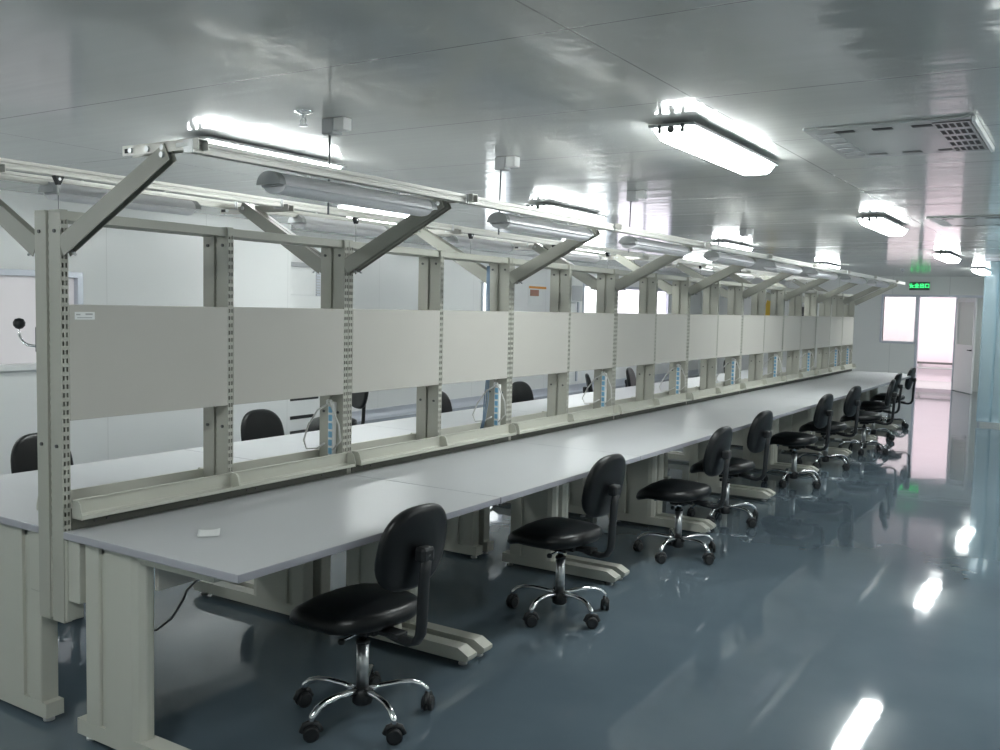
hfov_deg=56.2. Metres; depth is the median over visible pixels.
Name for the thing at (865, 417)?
chair
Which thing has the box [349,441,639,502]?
countertop
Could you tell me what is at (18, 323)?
hook
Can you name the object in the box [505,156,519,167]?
socket
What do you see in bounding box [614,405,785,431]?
countertop
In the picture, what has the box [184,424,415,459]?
countertop
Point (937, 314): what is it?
wall
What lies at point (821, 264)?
ceiling lamp
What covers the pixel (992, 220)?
air vent
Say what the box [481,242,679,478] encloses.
workbench
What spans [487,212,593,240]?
lamp
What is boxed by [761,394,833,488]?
chair
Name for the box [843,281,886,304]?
lamp
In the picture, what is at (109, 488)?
cable tray
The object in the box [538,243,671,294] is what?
lamp
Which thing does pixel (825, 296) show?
lamp
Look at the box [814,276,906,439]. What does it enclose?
workbench
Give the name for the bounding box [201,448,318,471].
cable tray
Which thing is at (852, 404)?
chair
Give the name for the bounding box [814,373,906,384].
countertop
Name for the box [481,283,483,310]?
window
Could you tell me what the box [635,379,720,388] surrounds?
countertop
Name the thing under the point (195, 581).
loose cable
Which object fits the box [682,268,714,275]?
lamp
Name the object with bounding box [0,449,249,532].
countertop
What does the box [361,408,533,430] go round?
countertop
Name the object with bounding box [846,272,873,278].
lamp
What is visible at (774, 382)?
cable tray
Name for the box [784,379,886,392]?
countertop
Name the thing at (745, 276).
lamp
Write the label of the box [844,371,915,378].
countertop
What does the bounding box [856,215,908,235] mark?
ceiling lamp
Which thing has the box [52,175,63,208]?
trolley
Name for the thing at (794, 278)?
lamp
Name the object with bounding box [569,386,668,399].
countertop
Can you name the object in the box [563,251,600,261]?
lamp
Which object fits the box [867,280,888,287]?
lamp
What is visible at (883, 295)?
window
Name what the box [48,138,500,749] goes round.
workbench
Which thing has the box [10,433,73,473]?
chair
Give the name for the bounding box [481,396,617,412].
countertop
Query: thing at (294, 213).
lamp
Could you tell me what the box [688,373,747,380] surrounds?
countertop
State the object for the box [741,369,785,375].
countertop
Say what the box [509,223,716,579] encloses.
workbench
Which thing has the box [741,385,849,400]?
countertop
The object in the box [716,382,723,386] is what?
cable tray
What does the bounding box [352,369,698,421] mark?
baseboard
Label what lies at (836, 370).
cable tray
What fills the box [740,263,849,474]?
workbench
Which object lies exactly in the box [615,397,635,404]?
cable tray
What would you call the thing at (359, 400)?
chair
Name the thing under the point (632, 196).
junction box
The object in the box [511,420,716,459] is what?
countertop
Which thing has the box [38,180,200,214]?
lamp
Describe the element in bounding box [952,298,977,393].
door
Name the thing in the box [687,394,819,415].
countertop
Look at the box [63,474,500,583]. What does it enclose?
countertop
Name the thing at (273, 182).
lamp
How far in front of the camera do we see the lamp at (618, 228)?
5.86 m
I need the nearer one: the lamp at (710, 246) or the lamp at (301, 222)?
the lamp at (301, 222)
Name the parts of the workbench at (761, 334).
power strip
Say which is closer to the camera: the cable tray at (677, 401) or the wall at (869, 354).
the cable tray at (677, 401)
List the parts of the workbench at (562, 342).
power strip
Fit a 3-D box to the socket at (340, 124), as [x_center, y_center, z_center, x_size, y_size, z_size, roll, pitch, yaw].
[-0.748,-1.189,4.445,0.064,0.059,0.060,4,5,32]
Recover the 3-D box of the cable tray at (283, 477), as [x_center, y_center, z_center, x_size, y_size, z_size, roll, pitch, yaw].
[-0.912,0.445,4.207,0.062,0.108,0.720,4,5,32]
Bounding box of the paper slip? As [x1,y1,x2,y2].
[197,528,219,536]
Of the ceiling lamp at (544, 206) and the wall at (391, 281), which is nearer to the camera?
the ceiling lamp at (544, 206)
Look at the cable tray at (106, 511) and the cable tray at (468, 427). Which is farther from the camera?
the cable tray at (468, 427)
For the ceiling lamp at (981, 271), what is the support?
attached to the ceiling
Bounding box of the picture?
[529,286,545,295]
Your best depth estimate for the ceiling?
3.96 m
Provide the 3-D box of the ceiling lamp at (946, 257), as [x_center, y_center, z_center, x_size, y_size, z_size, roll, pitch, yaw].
[6.282,-1.648,13.152,0.224,0.090,1.360,4,5,32]
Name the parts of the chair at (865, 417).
leg, seat, seat plate, leg, stem, backrest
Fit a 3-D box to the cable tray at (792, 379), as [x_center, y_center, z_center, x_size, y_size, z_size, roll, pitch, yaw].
[3.462,0.047,11.070,0.062,0.108,0.720,4,5,32]
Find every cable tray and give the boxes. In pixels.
[36,467,202,518]
[71,472,239,529]
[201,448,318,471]
[231,452,355,497]
[351,433,415,452]
[351,436,447,472]
[439,424,515,454]
[441,421,485,434]
[511,411,546,423]
[511,413,574,439]
[546,404,592,412]
[567,405,619,428]
[614,398,659,418]
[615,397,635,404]
[653,393,691,410]
[654,391,668,397]
[687,386,699,392]
[687,387,720,403]
[715,383,744,398]
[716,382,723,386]
[740,379,767,392]
[762,376,785,388]
[781,373,803,384]
[799,370,817,381]
[814,368,832,377]
[828,366,844,375]
[840,364,855,372]
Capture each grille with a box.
[290,397,317,419]
[932,121,987,151]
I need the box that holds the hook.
[13,318,35,350]
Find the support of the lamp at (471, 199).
attached to the workbench at (434, 347)
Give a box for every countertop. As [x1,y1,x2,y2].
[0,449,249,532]
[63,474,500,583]
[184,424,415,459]
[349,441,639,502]
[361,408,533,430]
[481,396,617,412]
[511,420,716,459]
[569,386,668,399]
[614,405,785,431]
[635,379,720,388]
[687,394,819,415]
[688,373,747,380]
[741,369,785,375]
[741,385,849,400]
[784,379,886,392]
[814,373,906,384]
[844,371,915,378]
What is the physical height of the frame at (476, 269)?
0.374 m
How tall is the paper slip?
0.005 m
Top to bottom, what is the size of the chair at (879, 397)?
0.863 m
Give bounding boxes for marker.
[765,300,769,314]
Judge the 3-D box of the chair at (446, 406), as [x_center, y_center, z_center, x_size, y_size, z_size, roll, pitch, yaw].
[-0.304,0.572,7.789,0.603,0.863,0.551,3,5,27]
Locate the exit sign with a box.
[909,282,929,289]
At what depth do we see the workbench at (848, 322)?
13.58 m
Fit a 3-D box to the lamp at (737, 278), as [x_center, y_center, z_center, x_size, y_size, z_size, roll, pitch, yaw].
[2.492,-1.018,10.283,0.592,0.374,1.487,4,5,32]
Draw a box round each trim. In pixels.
[912,295,958,389]
[959,295,986,391]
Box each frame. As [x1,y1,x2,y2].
[0,158,320,273]
[249,199,486,282]
[425,225,596,289]
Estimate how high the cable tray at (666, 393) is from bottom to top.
0.108 m
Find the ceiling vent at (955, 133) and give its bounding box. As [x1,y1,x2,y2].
[803,115,994,158]
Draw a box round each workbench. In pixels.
[0,158,332,721]
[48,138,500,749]
[184,199,498,597]
[347,194,639,656]
[361,225,605,553]
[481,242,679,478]
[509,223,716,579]
[569,253,734,478]
[613,242,785,531]
[635,262,776,453]
[686,254,819,498]
[688,269,809,432]
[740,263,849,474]
[741,274,836,375]
[763,278,848,369]
[781,270,886,454]
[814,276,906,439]
[840,280,915,428]
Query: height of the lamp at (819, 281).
0.343 m
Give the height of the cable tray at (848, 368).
0.108 m
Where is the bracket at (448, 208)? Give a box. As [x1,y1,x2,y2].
[352,201,451,273]
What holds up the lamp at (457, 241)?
attached to the workbench at (462, 417)
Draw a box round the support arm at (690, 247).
[619,247,692,290]
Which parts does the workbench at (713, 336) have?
power strip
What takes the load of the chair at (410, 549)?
on the floor
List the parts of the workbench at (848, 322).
power strip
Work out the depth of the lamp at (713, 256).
7.21 m
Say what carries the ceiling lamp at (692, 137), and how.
attached to the ceiling
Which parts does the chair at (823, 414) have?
leg, leg, seat, seat plate, leg, leg, stem, backrest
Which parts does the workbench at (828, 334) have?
power strip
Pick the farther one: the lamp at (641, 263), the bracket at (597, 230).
the lamp at (641, 263)
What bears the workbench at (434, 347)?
on the floor
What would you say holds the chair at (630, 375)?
on the floor
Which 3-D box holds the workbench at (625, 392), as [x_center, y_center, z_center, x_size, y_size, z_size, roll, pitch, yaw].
[1.504,-0.103,9.211,1.108,2.087,1.487,4,5,32]
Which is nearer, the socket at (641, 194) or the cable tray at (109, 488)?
the cable tray at (109, 488)
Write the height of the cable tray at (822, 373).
0.108 m
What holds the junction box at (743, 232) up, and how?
attached to the ceiling
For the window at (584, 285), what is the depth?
17.92 m
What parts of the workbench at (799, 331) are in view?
power strip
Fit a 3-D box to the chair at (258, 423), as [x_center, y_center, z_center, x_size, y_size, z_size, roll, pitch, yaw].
[-1.383,0.671,6.090,0.603,0.863,0.551,4,5,35]
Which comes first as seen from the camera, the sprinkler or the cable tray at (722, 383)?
the sprinkler
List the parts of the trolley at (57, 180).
cord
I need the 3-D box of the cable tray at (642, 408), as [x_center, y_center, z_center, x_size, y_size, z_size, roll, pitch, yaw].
[1.082,0.263,7.335,0.062,0.108,0.720,4,5,32]
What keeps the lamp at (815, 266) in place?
attached to the workbench at (761, 334)
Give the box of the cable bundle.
[480,266,489,428]
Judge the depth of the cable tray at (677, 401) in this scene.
7.94 m
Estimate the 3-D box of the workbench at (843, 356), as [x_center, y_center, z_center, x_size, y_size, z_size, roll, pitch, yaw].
[4.479,-0.374,13.879,1.108,2.087,0.748,4,5,32]
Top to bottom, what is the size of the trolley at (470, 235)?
0.200 m
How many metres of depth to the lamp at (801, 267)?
9.28 m
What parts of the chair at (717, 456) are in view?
leg, leg, leg, seat, seat plate, leg, leg, stem, backrest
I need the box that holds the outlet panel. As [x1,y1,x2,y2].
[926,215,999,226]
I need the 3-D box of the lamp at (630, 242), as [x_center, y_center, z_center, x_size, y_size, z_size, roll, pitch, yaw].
[1.025,-0.853,6.134,0.124,0.103,0.916,4,5,32]
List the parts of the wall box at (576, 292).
door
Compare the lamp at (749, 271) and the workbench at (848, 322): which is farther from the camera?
the workbench at (848, 322)
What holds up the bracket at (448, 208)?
attached to the workbench at (434, 347)
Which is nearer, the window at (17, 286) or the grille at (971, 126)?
the grille at (971, 126)
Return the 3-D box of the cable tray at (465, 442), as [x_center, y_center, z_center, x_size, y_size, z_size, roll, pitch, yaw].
[-0.118,0.372,5.452,0.062,0.108,0.720,4,5,32]
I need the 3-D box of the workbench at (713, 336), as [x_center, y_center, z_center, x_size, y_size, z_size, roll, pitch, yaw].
[2.316,-0.035,8.698,1.116,2.062,1.487,4,5,32]
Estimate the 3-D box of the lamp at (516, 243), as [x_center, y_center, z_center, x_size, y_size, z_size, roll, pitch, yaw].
[-0.196,-0.988,6.737,0.044,0.042,1.470,4,5,32]
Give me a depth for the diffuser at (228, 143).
5.33 m
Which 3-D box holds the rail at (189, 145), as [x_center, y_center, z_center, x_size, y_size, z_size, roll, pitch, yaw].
[-0.556,-0.734,3.472,0.044,0.042,1.470,4,5,32]
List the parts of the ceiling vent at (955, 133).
louvre blade, louvre blade, louvre blade, louvre blade, louvre blade, white trim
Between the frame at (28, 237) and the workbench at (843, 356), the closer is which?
the frame at (28, 237)
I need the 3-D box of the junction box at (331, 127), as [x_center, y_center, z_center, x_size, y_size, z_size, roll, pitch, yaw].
[-0.782,-0.997,4.478,0.135,0.449,0.070,4,5,32]
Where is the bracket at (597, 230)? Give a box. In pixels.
[515,228,599,283]
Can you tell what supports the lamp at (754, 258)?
attached to the workbench at (713, 336)
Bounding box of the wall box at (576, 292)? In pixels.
[571,285,582,380]
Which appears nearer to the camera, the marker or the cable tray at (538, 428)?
the cable tray at (538, 428)
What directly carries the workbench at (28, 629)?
on the floor
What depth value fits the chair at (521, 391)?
8.99 m
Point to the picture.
(533, 290)
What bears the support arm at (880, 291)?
attached to the workbench at (848, 322)
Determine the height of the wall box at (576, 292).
2.021 m
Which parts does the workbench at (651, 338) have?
power strip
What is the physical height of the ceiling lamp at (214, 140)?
0.090 m
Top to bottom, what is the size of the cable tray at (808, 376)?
0.108 m
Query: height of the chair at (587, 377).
0.863 m
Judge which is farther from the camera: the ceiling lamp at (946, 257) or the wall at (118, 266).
the ceiling lamp at (946, 257)
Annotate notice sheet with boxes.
[528,284,545,304]
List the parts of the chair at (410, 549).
leg, leg, lever, seat, leg, leg, seat plate, leg, stem, backrest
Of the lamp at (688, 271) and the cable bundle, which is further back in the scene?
the lamp at (688, 271)
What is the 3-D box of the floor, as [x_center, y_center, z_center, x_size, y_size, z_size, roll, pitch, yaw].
[3.417,0.850,11.799,10.100,0.100,27.000,4,5,32]
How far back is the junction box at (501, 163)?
5.47 m
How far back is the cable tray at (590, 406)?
6.88 m
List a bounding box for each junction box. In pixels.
[322,117,351,213]
[495,156,519,234]
[626,190,646,251]
[739,228,753,271]
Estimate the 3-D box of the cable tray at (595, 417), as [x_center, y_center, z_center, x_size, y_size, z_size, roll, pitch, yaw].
[0.675,0.300,6.697,0.062,0.108,0.720,4,5,32]
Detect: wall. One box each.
[0,190,290,474]
[291,230,700,410]
[698,276,999,392]
[883,297,955,381]
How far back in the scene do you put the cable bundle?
5.74 m
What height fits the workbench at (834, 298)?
2.087 m
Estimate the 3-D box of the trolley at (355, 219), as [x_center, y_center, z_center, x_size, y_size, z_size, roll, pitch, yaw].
[-0.799,-0.771,5.191,0.026,0.200,0.040,4,5,32]
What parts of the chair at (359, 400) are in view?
seat, backrest, stem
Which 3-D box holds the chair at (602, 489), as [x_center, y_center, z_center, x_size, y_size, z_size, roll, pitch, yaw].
[0.326,0.805,4.773,0.603,0.863,0.551,4,5,37]
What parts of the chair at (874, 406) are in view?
seat, seat plate, leg, stem, backrest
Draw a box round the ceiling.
[0,0,999,276]
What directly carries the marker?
attached to the wall at (869, 354)
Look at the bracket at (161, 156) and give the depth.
3.04 m
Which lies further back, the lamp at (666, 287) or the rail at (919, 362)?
the rail at (919, 362)
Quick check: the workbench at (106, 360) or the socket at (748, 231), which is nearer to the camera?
the workbench at (106, 360)
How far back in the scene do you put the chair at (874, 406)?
11.82 m
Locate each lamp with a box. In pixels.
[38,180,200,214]
[179,136,345,168]
[236,202,395,228]
[256,170,436,215]
[288,214,388,236]
[438,233,527,246]
[443,235,513,251]
[466,194,613,230]
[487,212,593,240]
[526,203,606,220]
[528,242,609,257]
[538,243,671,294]
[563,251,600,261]
[610,253,671,265]
[613,224,705,247]
[618,236,689,255]
[621,253,727,297]
[631,259,664,269]
[649,121,778,175]
[672,262,719,271]
[681,262,770,300]
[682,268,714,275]
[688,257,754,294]
[693,258,756,294]
[703,251,755,266]
[705,243,767,259]
[712,241,753,250]
[728,274,753,279]
[734,269,804,302]
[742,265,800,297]
[749,267,802,297]
[762,261,802,273]
[766,275,831,303]
[767,255,812,267]
[784,272,836,300]
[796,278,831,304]
[806,269,838,279]
[813,264,847,273]
[817,263,839,268]
[817,277,861,302]
[840,275,866,283]
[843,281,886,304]
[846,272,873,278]
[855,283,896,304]
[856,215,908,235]
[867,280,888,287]
[873,276,895,282]
[932,252,961,262]
[971,268,991,274]
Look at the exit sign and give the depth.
20.51 m
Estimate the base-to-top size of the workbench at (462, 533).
2.087 m
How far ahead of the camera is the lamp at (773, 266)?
8.44 m
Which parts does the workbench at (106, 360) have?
power strip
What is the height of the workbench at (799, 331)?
2.062 m
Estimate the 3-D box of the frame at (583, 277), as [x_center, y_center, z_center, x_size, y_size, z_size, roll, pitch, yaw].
[0.112,-0.801,6.548,0.592,0.374,1.487,4,5,32]
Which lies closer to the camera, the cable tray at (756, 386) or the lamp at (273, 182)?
the lamp at (273, 182)
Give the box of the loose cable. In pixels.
[154,580,197,630]
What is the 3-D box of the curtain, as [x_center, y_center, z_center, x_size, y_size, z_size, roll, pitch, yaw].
[8.305,-0.426,12.949,2.990,2.399,0.050,4,5,32]
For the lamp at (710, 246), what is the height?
0.042 m
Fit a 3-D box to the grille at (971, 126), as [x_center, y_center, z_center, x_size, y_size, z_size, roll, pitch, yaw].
[2.216,-1.140,4.497,0.155,0.001,0.825,4,5,32]
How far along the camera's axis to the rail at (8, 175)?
4.18 m
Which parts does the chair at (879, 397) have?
seat, stem, backrest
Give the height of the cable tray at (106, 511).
0.108 m
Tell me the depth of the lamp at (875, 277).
12.11 m
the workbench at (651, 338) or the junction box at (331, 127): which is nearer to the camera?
the junction box at (331, 127)
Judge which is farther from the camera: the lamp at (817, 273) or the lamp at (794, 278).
the lamp at (794, 278)
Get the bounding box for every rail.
[0,171,235,209]
[183,138,466,203]
[917,361,951,369]
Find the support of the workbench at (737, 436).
on the floor
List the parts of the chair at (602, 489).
leg, leg, lever, seat, seat plate, leg, leg, stem, backrest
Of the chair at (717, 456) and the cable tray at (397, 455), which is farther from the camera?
the chair at (717, 456)
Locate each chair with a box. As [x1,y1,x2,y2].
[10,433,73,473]
[240,409,284,440]
[289,503,446,744]
[308,392,368,431]
[441,391,452,412]
[506,453,625,628]
[512,381,533,402]
[583,373,592,392]
[625,367,635,386]
[633,426,732,564]
[687,410,772,527]
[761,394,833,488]
[797,386,860,470]
[838,379,896,455]
[850,373,902,440]
[870,367,916,428]
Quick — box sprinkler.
[294,109,312,126]
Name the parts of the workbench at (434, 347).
power strip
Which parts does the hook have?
rod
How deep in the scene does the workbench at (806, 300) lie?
11.95 m
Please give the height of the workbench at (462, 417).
2.087 m
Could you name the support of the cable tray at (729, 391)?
on the workbench at (713, 336)
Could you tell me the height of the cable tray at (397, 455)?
0.108 m
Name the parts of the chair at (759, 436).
leg, leg, seat, seat plate, leg, leg, stem, backrest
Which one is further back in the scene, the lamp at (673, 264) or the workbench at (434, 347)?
the lamp at (673, 264)
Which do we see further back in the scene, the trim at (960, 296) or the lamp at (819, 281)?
the trim at (960, 296)
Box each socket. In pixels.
[333,117,351,131]
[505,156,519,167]
[636,190,646,198]
[746,228,753,234]
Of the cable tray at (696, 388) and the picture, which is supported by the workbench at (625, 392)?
the cable tray at (696, 388)
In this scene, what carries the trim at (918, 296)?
attached to the wall at (869, 354)
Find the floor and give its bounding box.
[0,375,999,749]
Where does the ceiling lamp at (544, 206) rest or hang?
attached to the ceiling
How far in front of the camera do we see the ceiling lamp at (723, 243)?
11.69 m
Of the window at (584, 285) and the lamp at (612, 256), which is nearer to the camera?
the lamp at (612, 256)
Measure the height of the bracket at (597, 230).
0.343 m
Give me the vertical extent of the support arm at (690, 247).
0.343 m
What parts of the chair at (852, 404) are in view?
leg, leg, seat, seat plate, leg, leg, stem, backrest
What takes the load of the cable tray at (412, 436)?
on the workbench at (462, 533)
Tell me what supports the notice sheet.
attached to the wall at (391, 281)
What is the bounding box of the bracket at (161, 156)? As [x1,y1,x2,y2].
[60,143,176,256]
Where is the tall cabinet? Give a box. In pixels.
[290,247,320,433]
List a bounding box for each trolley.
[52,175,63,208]
[352,217,359,241]
[468,233,473,253]
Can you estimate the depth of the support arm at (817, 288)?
14.00 m
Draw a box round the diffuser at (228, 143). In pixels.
[209,140,340,168]
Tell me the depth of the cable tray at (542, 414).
6.29 m
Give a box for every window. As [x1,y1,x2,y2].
[0,268,82,371]
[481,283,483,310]
[582,283,588,312]
[618,286,668,313]
[879,294,917,343]
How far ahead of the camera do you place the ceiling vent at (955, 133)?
4.54 m
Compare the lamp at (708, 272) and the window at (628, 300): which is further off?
the window at (628, 300)
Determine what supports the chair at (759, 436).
on the floor
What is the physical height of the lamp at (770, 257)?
0.042 m
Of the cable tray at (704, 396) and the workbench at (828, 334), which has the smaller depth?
the cable tray at (704, 396)
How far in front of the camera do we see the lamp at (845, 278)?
10.90 m

